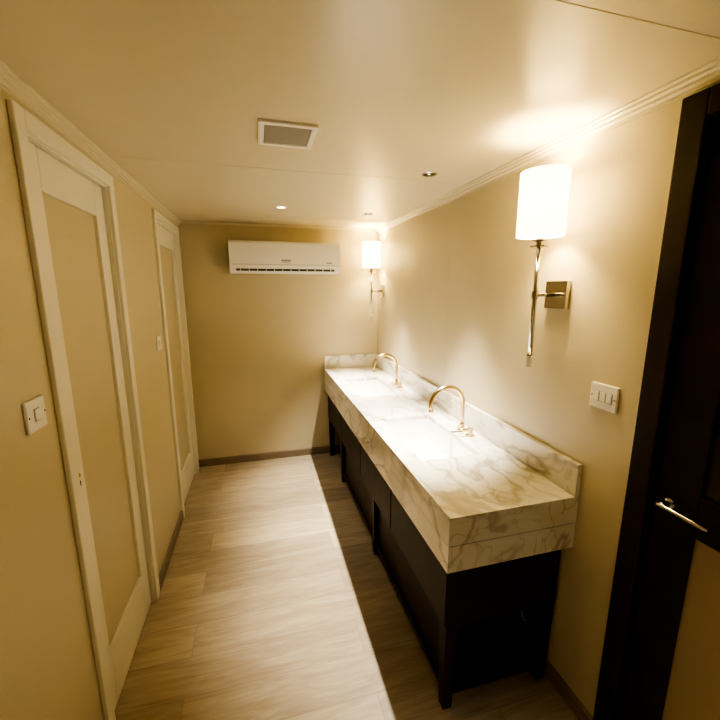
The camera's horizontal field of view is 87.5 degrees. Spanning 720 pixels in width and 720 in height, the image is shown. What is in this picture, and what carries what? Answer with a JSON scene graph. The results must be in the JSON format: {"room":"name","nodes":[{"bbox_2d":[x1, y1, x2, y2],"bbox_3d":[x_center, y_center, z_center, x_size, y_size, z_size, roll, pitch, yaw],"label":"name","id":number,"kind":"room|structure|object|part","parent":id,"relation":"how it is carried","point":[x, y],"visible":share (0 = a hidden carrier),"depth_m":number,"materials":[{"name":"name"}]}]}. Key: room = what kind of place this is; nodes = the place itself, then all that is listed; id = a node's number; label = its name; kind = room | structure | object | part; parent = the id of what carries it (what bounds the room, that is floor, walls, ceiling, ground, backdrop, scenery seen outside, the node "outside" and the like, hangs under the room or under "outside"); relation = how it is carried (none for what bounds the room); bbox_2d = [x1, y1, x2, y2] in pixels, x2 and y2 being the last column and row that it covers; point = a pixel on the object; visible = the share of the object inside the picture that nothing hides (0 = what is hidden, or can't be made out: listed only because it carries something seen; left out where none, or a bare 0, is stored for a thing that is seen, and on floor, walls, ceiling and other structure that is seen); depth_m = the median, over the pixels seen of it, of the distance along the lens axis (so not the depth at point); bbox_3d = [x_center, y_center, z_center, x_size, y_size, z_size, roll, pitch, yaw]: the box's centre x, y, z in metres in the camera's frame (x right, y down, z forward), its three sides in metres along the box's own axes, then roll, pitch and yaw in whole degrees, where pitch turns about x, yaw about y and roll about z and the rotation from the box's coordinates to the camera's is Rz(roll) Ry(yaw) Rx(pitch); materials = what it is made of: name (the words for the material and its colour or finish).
{"room":"public restroom","nodes":[
{"label":"public restroom","id":0,"kind":"room"},
{"bbox_2d":[0,87,103,719],"bbox_3d":[-0.633,0.568,-0.042,0.080,2.200,2.645,-3,11,-15],"label":"wall","id":1,"kind":"structure","parent":0,"point":[48,671],"depth_m":1.00,"materials":[{"name":"paint"}]},
{"bbox_2d":[22,395,47,434],"bbox_3d":[-0.891,0.150,1.034,0.012,0.088,0.090,-3,11,-15],"label":"light switch","id":2,"kind":"object","parent":1,"relation":"attached to","point":[34,412],"visible":1,"depth_m":1.02,"materials":[{"name":"white plastic"}]},
{"bbox_2d":[16,99,103,180],"bbox_3d":[-1.058,-0.752,1.312,0.080,0.115,0.620,-3,11,-15],"label":"header","id":3,"kind":"object","parent":1,"relation":"attached to","point":[17,101],"visible":0.09,"depth_m":1.23,"materials":[{"name":"wood"}]},
{"bbox_2d":[6,99,115,719],"bbox_3d":[-0.924,0.362,1.206,0.016,2.137,0.052,-3,11,-15],"label":"door frame","id":4,"kind":"structure","parent":1,"relation":"attached to","point":[16,115],"depth_m":1.14,"materials":[{"name":"beige paint"}]},
{"bbox_2d":[23,108,150,709],"bbox_3d":[-1.048,0.299,1.515,0.091,2.129,0.620,-3,11,-15],"label":"door","id":5,"kind":"structure","parent":1,"relation":"in","point":[67,187],"depth_m":1.47,"materials":[{"name":"beige paint"}]},
{"bbox_3d":[-1.052,-0.621,1.338,0.041,0.130,0.414,-3,11,-15],"label":"rail","id":6,"kind":"part","parent":5,"relation":"part of","materials":[{"name":"beige paint"}]},
{"bbox_3d":[-0.987,0.376,1.280,0.041,2.066,0.092,-3,11,-15],"label":"stile","id":7,"kind":"part","parent":5,"relation":"part of","materials":[{"name":"beige wood"}]},
{"bbox_3d":[-1.118,0.284,1.760,0.041,2.066,0.092,-3,11,-15],"label":"stile","id":8,"kind":"part","parent":5,"relation":"part of","materials":[{"name":"beige wood"}]},
{"bbox_2d":[110,576,145,698],"bbox_3d":[-1.052,1.228,1.691,0.041,0.237,0.414,-3,11,-15],"label":"rail","id":9,"kind":"object","parent":5,"relation":"attached to","point":[124,642],"visible":0.63,"depth_m":1.66,"materials":[{"name":"beige paint"}]},
{"bbox_2d":[0,60,180,225],"bbox_3d":[-0.870,-0.696,0.826,0.030,0.042,4.870,-3,11,-15],"label":"trim","id":10,"kind":"structure","parent":1,"relation":"attached to","point":[10,81],"depth_m":1.27,"materials":[{"name":"paint"}]},
{"bbox_2d":[104,168,180,575],"bbox_3d":[-1.244,0.143,2.185,0.080,2.200,0.810,-3,11,-15],"label":"wall","id":11,"kind":"structure","parent":0,"point":[134,214],"depth_m":2.14,"materials":[{"name":"paint"}]},
{"bbox_2d":[101,174,159,602],"bbox_3d":[-1.134,0.243,1.831,0.091,2.137,0.060,-3,11,-15],"label":"door frame","id":12,"kind":"structure","parent":11,"relation":"attached to","point":[110,189],"depth_m":1.79,"materials":[{"name":"beige paint"}]},
{"bbox_2d":[156,335,161,350],"bbox_3d":[-1.248,-0.105,2.337,0.012,0.088,0.090,-3,11,-15],"label":"light switch","id":13,"kind":"object","parent":11,"relation":"attached to","point":[158,338],"visible":1,"depth_m":2.32,"materials":[{"name":"white plastic"}]},
{"bbox_2d":[152,209,184,516],"bbox_3d":[-1.296,0.103,2.563,0.016,2.137,0.052,-3,11,-15],"label":"door frame","id":14,"kind":"structure","parent":11,"relation":"attached to","point":[154,215],"depth_m":2.52,"materials":[{"name":"beige paint"}]},
{"bbox_2d":[159,510,183,591],"bbox_3d":[-1.200,1.186,2.401,0.012,0.070,0.710,-3,11,-15],"label":"baseboard","id":15,"kind":"structure","parent":11,"relation":"attached to","point":[164,568],"depth_m":2.33,"materials":[{"name":"brown wood"}]},
{"bbox_2d":[156,211,194,476],"bbox_3d":[-1.425,0.036,2.893,0.091,2.129,0.665,-3,11,-15],"label":"door","id":16,"kind":"structure","parent":11,"relation":"attached to","point":[164,225],"depth_m":2.95,"materials":[{"name":"beige paint"}]},
{"bbox_3d":[-1.430,-0.883,2.716,0.041,0.130,0.459,-3,11,-15],"label":"rail","id":17,"kind":"part","parent":16,"relation":"part of","materials":[{"name":"beige paint"}]},
{"bbox_3d":[-1.501,0.018,3.159,0.041,2.066,0.092,-3,11,-15],"label":"stile","id":18,"kind":"part","parent":16,"relation":"part of","materials":[{"name":"beige wood"}]},
{"bbox_2d":[181,453,192,503],"bbox_3d":[-1.430,0.966,3.069,0.041,0.237,0.459,-3,11,-15],"label":"rail","id":19,"kind":"object","parent":16,"relation":"attached to","point":[187,472],"visible":0.44,"depth_m":3.07,"materials":[{"name":"beige paint"}]},
{"bbox_2d":[178,223,377,459],"bbox_3d":[-0.683,-0.126,3.595,1.908,2.200,0.080,-3,11,-15],"label":"wall","id":20,"kind":"structure","parent":0,"point":[259,344],"depth_m":3.52,"materials":[{"name":"paint"}]},
{"bbox_2d":[153,207,174,231],"bbox_3d":[-1.435,-1.014,2.689,0.080,0.115,0.665,-3,11,-15],"label":"header","id":21,"kind":"object","parent":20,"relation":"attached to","point":[153,207],"visible":0.07,"depth_m":2.66,"materials":[{"name":"wood"}]},
{"bbox_2d":[173,227,198,473],"bbox_3d":[-1.517,-0.024,3.230,0.091,2.137,0.060,-3,11,-15],"label":"door frame","id":22,"kind":"structure","parent":20,"relation":"attached to","point":[177,234],"depth_m":3.20,"materials":[{"name":"beige paint"}]},
{"bbox_2d":[199,444,340,466],"bbox_3d":[-0.671,0.929,3.751,1.748,0.070,0.012,-3,11,-15],"label":"baseboard","id":23,"kind":"structure","parent":20,"relation":"attached to","point":[323,449],"depth_m":3.68,"materials":[{"name":"brown wood"}]},
{"bbox_2d":[181,221,375,230],"bbox_3d":[-0.671,-1.190,3.346,1.748,0.017,0.012,-3,11,-15],"label":"trim","id":24,"kind":"structure","parent":20,"relation":"attached to","point":[188,222],"depth_m":3.33,"materials":[{"name":"paint"}]},
{"bbox_2d":[228,240,339,274],"bbox_3d":[-0.653,-0.895,3.303,0.932,0.275,0.210,-3,11,-15],"label":"air conditioner","id":25,"kind":"object","parent":20,"relation":"attached to","point":[245,256],"visible":1,"depth_m":3.21,"materials":[{"name":"white plastic"}]},
{"bbox_2d":[324,353,375,368],"bbox_3d":[-0.097,0.011,3.729,0.520,0.128,0.020,-3,11,-15],"label":"backsplash","id":26,"kind":"structure","parent":20,"relation":"attached to","point":[353,360],"depth_m":3.71,"materials":[{"name":"stone"}]},
{"bbox_2d":[115,451,577,719],"bbox_3d":[-0.040,1.442,1.461,1.908,0.080,5.030,-3,11,-15],"label":"floor","id":27,"kind":"structure","parent":0,"point":[275,601],"depth_m":1.87,"materials":[{"name":"brown wood"}]},
{"bbox_2d":[324,366,578,709],"bbox_3d":[0.239,0.731,2.634,0.539,0.877,2.529,-3,11,-15],"label":"double vanity","id":28,"kind":"object","parent":27,"relation":"on","point":[469,546],"visible":0.98,"depth_m":1.58,"materials":[{"name":"stone"}]},
{"bbox_3d":[-0.278,0.766,3.749,0.052,0.390,0.052,-3,11,-15],"label":"leg","id":29,"kind":"part","parent":28,"relation":"part of","materials":[{"name":"brown wood"}]},
{"bbox_3d":[-0.233,0.494,3.419,0.007,0.263,0.599,-3,11,-15],"label":"panel","id":30,"kind":"part","parent":28,"relation":"part of","materials":[{"name":"brown wood"}]},
{"bbox_3d":[-0.138,0.864,3.237,0.052,0.390,0.052,-3,11,-15],"label":"leg","id":31,"kind":"part","parent":28,"relation":"part of","materials":[{"name":"brown wood"}]},
{"bbox_3d":[-0.074,0.604,2.839,0.007,0.263,0.599,-3,11,-15],"label":"panel","id":32,"kind":"part","parent":28,"relation":"part of","materials":[{"name":"brown wood"}]},
{"bbox_3d":[0.104,1.032,2.355,0.052,0.390,0.052,-3,11,-15],"label":"leg","id":33,"kind":"part","parent":28,"relation":"part of","materials":[{"name":"brown wood"}]},
{"bbox_3d":[0.085,0.715,2.259,0.007,0.263,0.599,-3,11,-15],"label":"panel","id":34,"kind":"part","parent":28,"relation":"part of","materials":[{"name":"brown wood"}]},
{"bbox_3d":[0.243,0.825,1.680,0.007,0.263,0.599,-3,11,-15],"label":"panel","id":35,"kind":"part","parent":28,"relation":"part of","materials":[{"name":"brown wood"}]},
{"bbox_2d":[343,473,546,693],"bbox_3d":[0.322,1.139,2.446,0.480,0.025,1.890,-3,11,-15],"label":"vanity cabinet","id":36,"kind":"object","parent":28,"relation":"attached to","point":[496,648],"depth_m":1.66,"materials":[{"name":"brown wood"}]},
{"bbox_3d":[0.343,1.198,1.483,0.052,0.390,0.052,-3,11,-15],"label":"leg","id":37,"kind":"part","parent":28,"relation":"part of","materials":[{"name":"brown wood"}]},
{"bbox_2d":[324,366,578,524],"bbox_3d":[0.239,0.312,2.554,0.539,0.025,2.529,-3,11,-15],"label":"countertop","id":38,"kind":"structure","parent":28,"relation":"on","point":[490,482],"depth_m":1.65,"materials":[{"name":"stone"}]},
{"bbox_2d":[347,380,394,396],"bbox_3d":[0.081,0.306,3.043,0.320,0.144,0.580,-3,11,-15],"label":"sink basin","id":39,"kind":"object","parent":38,"relation":"in","point":[368,388],"visible":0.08,"depth_m":3.31,"materials":[{"name":"stone"}]},
{"bbox_2d":[372,353,402,387],"bbox_3d":[0.220,0.084,2.983,0.229,0.263,0.133,-3,11,-15],"label":"gooseneck faucet","id":40,"kind":"object","parent":38,"relation":"on","point":[395,382],"visible":1,"depth_m":2.99,"materials":[{"name":"gold metal"}]},
{"bbox_3d":[0.202,0.062,3.019,0.217,0.233,0.023,-3,11,-15],"label":"spout","id":41,"kind":"part","parent":40,"relation":"part of","materials":[{"name":"gold metal"}]},
{"bbox_2d":[386,418,473,460],"bbox_3d":[0.354,0.496,2.047,0.320,0.144,0.600,-3,11,-15],"label":"sink basin","id":42,"kind":"object","parent":38,"relation":"in","point":[427,440],"visible":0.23,"depth_m":2.27,"materials":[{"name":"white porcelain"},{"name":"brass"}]},
{"bbox_2d":[428,385,474,436],"bbox_3d":[0.488,0.271,2.001,0.229,0.263,0.133,-3,11,-15],"label":"gooseneck faucet","id":43,"kind":"object","parent":38,"relation":"on","point":[469,430],"visible":1,"depth_m":2.01,"materials":[{"name":"gold metal"}]},
{"bbox_3d":[0.471,0.249,2.037,0.217,0.233,0.023,-3,11,-15],"label":"spout","id":44,"kind":"part","parent":43,"relation":"part of","materials":[{"name":"gold metal"}]},
{"bbox_3d":[0.587,0.382,2.005,0.048,0.044,0.048,-3,11,-15],"label":"handle","id":45,"kind":"part","parent":43,"relation":"part of","materials":[{"name":"gold metal"}]},
{"bbox_3d":[0.544,0.968,2.474,0.020,0.301,1.890,-3,11,-15],"label":"panel","id":46,"kind":"part","parent":28,"relation":"part of","materials":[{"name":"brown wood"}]},
{"bbox_3d":[0.766,1.177,1.595,0.052,0.390,0.052,-3,11,-15],"label":"leg","id":47,"kind":"part","parent":28,"relation":"part of","materials":[{"name":"brown wood"}]},
{"bbox_3d":[1.033,1.421,0.915,0.040,0.154,0.645,-3,11,-15],"label":"rail","id":48,"kind":"object","parent":27,"relation":"on","visible":0},
{"bbox_2d":[662,539,719,719],"bbox_3d":[1.034,0.950,0.826,0.018,0.815,0.655,-3,11,-15],"label":"panel","id":49,"kind":"object","parent":48,"relation":"on","point":[693,691],"visible":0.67,"depth_m":1.06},
{"bbox_2d":[0,0,719,228],"bbox_3d":[-0.040,-0.798,1.033,1.908,0.080,5.030,-3,11,-15],"label":"ceiling","id":50,"kind":"structure","parent":0,"point":[459,91],"depth_m":1.00,"materials":[{"name":"white paint"}]},
{"bbox_2d":[184,212,378,221],"bbox_3d":[-0.567,-1.125,2.964,1.748,0.001,0.004,-3,11,-15],"label":"joint","id":51,"kind":"object","parent":50,"relation":"attached to","point":[184,212],"visible":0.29,"depth_m":2.93,"materials":[{"name":"beige paint"}]},
{"bbox_2d":[110,156,457,183],"bbox_3d":[-0.250,-0.904,1.806,1.748,0.001,0.004,-3,11,-15],"label":"joint","id":52,"kind":"object","parent":50,"relation":"attached to","point":[110,156],"visible":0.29,"depth_m":1.77,"materials":[{"name":"beige paint"}]},
{"bbox_2d":[258,118,318,148],"bbox_3d":[-0.266,-0.815,1.364,0.202,0.010,0.210,-3,11,-15],"label":"ceiling vent","id":53,"kind":"object","parent":50,"relation":"attached to","point":[270,132],"depth_m":1.34,"materials":[{"name":"white plastic"}]},
{"bbox_2d":[421,172,436,176],"bbox_3d":[0.339,-0.909,1.843,0.076,0.005,0.076,-3,11,-15],"label":"recessed light","id":54,"kind":"object","parent":50,"relation":"in","point":[426,174],"depth_m":1.84,"materials":[{"name":"silver metal"}]},
{"bbox_2d":[548,0,719,39],"bbox_3d":[0.067,-0.683,0.649,1.748,0.001,0.004,-3,11,-15],"label":"joint","id":55,"kind":"object","parent":50,"relation":"attached to","point":[557,1],"visible":1,"depth_m":0.78,"materials":[{"name":"beige paint"}]},
{"bbox_2d":[377,82,717,716],"bbox_3d":[0.572,0.089,2.469,0.080,2.200,2.785,-3,11,-15],"label":"wall","id":56,"kind":"structure","parent":0,"point":[609,250],"depth_m":1.45,"materials":[{"name":"paint"}]},
{"bbox_2d":[362,241,384,320],"bbox_3d":[0.120,-0.718,3.480,0.198,0.717,0.166,-3,11,-15],"label":"wall sconce","id":57,"kind":"object","parent":56,"relation":"attached to","point":[371,250],"visible":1,"depth_m":3.38,"materials":[{"name":"white fabric"}]},
{"bbox_3d":[0.104,-0.611,3.497,0.017,0.410,0.017,-3,11,-15],"label":"rod","id":58,"kind":"part","parent":57,"relation":"part of","materials":[{"name":"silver metal"}]},
{"bbox_3d":[0.104,-0.960,3.430,0.166,0.224,0.166,-3,11,-15],"label":"lamp shade","id":59,"kind":"part","parent":57,"relation":"part of","materials":[{"name":"fabric"}]},
{"bbox_3d":[0.204,-0.645,3.517,0.024,0.106,0.106,-3,11,-15],"label":"plate","id":60,"kind":"part","parent":57,"relation":"part of","materials":[{"name":"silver metal"}]},
{"bbox_2d":[444,201,452,385],"bbox_3d":[0.545,-0.377,2.324,0.001,1.150,0.002,-3,11,-15],"label":"joint","id":61,"kind":"object","parent":56,"relation":"attached to","point":[452,201],"visible":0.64,"depth_m":2.31,"materials":[{"name":"plastic"}]},
{"bbox_2d":[375,353,582,496],"bbox_3d":[0.490,0.224,2.607,0.020,0.128,2.530,-3,11,-15],"label":"backsplash","id":62,"kind":"structure","parent":56,"relation":"attached to","point":[563,471],"depth_m":1.81,"materials":[{"name":"stone"}]},
{"bbox_2d":[516,164,571,366],"bbox_3d":[0.683,-0.326,1.425,0.198,0.717,0.166,-3,11,-15],"label":"wall sconce","id":63,"kind":"object","parent":56,"relation":"attached to","point":[544,190],"visible":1,"depth_m":1.33,"materials":[{"name":"white fabric"}]},
{"bbox_3d":[0.667,-0.219,1.441,0.017,0.410,0.017,-3,11,-15],"label":"rod","id":64,"kind":"part","parent":63,"relation":"part of","materials":[{"name":"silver metal"}]},
{"bbox_3d":[0.667,-0.568,1.374,0.166,0.224,0.166,-3,11,-15],"label":"lamp shade","id":65,"kind":"part","parent":63,"relation":"part of","materials":[{"name":"fabric"}]},
{"bbox_3d":[0.713,-0.251,1.448,0.095,0.015,0.015,-3,11,-15],"label":"arm","id":66,"kind":"part","parent":63,"relation":"part of","materials":[{"name":"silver metal"}]},
{"bbox_3d":[0.767,-0.253,1.462,0.024,0.106,0.106,-3,11,-15],"label":"plate","id":67,"kind":"part","parent":63,"relation":"part of","materials":[{"name":"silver metal"}]},
{"bbox_2d":[375,57,719,233],"bbox_3d":[0.789,-0.780,1.264,0.030,0.042,4.870,-3,11,-15],"label":"trim","id":68,"kind":"structure","parent":56,"relation":"attached to","point":[707,74],"depth_m":1.26,"materials":[{"name":"paint"}]},
{"bbox_2d":[544,659,592,719],"bbox_3d":[0.519,1.131,2.688,0.012,0.070,2.720,-3,11,-15],"label":"baseboard","id":69,"kind":"structure","parent":56,"relation":"attached to","point":[579,710],"depth_m":1.52,"materials":[{"name":"brown wood"}]},
{"bbox_2d":[589,381,619,413],"bbox_3d":[0.837,0.127,1.292,0.012,0.088,0.104,-3,11,-15],"label":"light switch","id":70,"kind":"object","parent":56,"relation":"attached to","point":[602,396],"visible":1,"depth_m":1.28,"materials":[{"name":"white plastic"}]},
{"bbox_2d":[593,87,716,719],"bbox_3d":[0.909,0.363,1.181,0.092,2.145,0.067,-3,11,-15],"label":"frame","id":71,"kind":"object","parent":56,"relation":"attached to","point":[695,127],"visible":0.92,"depth_m":1.10,"materials":[{"name":"brown wood"}]},
{"bbox_2d":[619,83,719,719],"bbox_3d":[1.033,0.446,0.729,0.092,2.139,0.885,-3,11,-15],"label":"door","id":72,"kind":"structure","parent":56,"relation":"in","point":[714,101],"depth_m":1.06,"materials":[{"name":"brown wood"}]},
{"bbox_2d":[661,498,675,508],"bbox_3d":[0.894,0.421,1.100,0.036,0.030,0.030,-3,11,-15],"label":"rose","id":73,"kind":"object","parent":72,"relation":"attached to","point":[669,502],"visible":0.91,"depth_m":1.09,"materials":[{"name":"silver metal"}]},
{"bbox_2d":[655,501,708,532],"bbox_3d":[0.889,0.432,1.043,0.017,0.015,0.133,-3,11,-16],"label":"lever","id":74,"kind":"object","parent":73,"relation":"attached to","point":[657,503],"visible":1,"depth_m":1.04,"materials":[{"name":"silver metal"}]},
{"bbox_3d":[0.934,0.411,1.097,0.040,2.070,0.116,-3,11,-15],"label":"stile","id":75,"kind":"part","parent":72,"relation":"part of","materials":[{"name":"black wood"}]},
{"bbox_3d":[1.034,0.007,0.646,0.018,0.875,0.655,-3,11,-15],"label":"panel","id":76,"kind":"part","parent":72,"relation":"part of","materials":[{"name":"black wood"}]}
]}

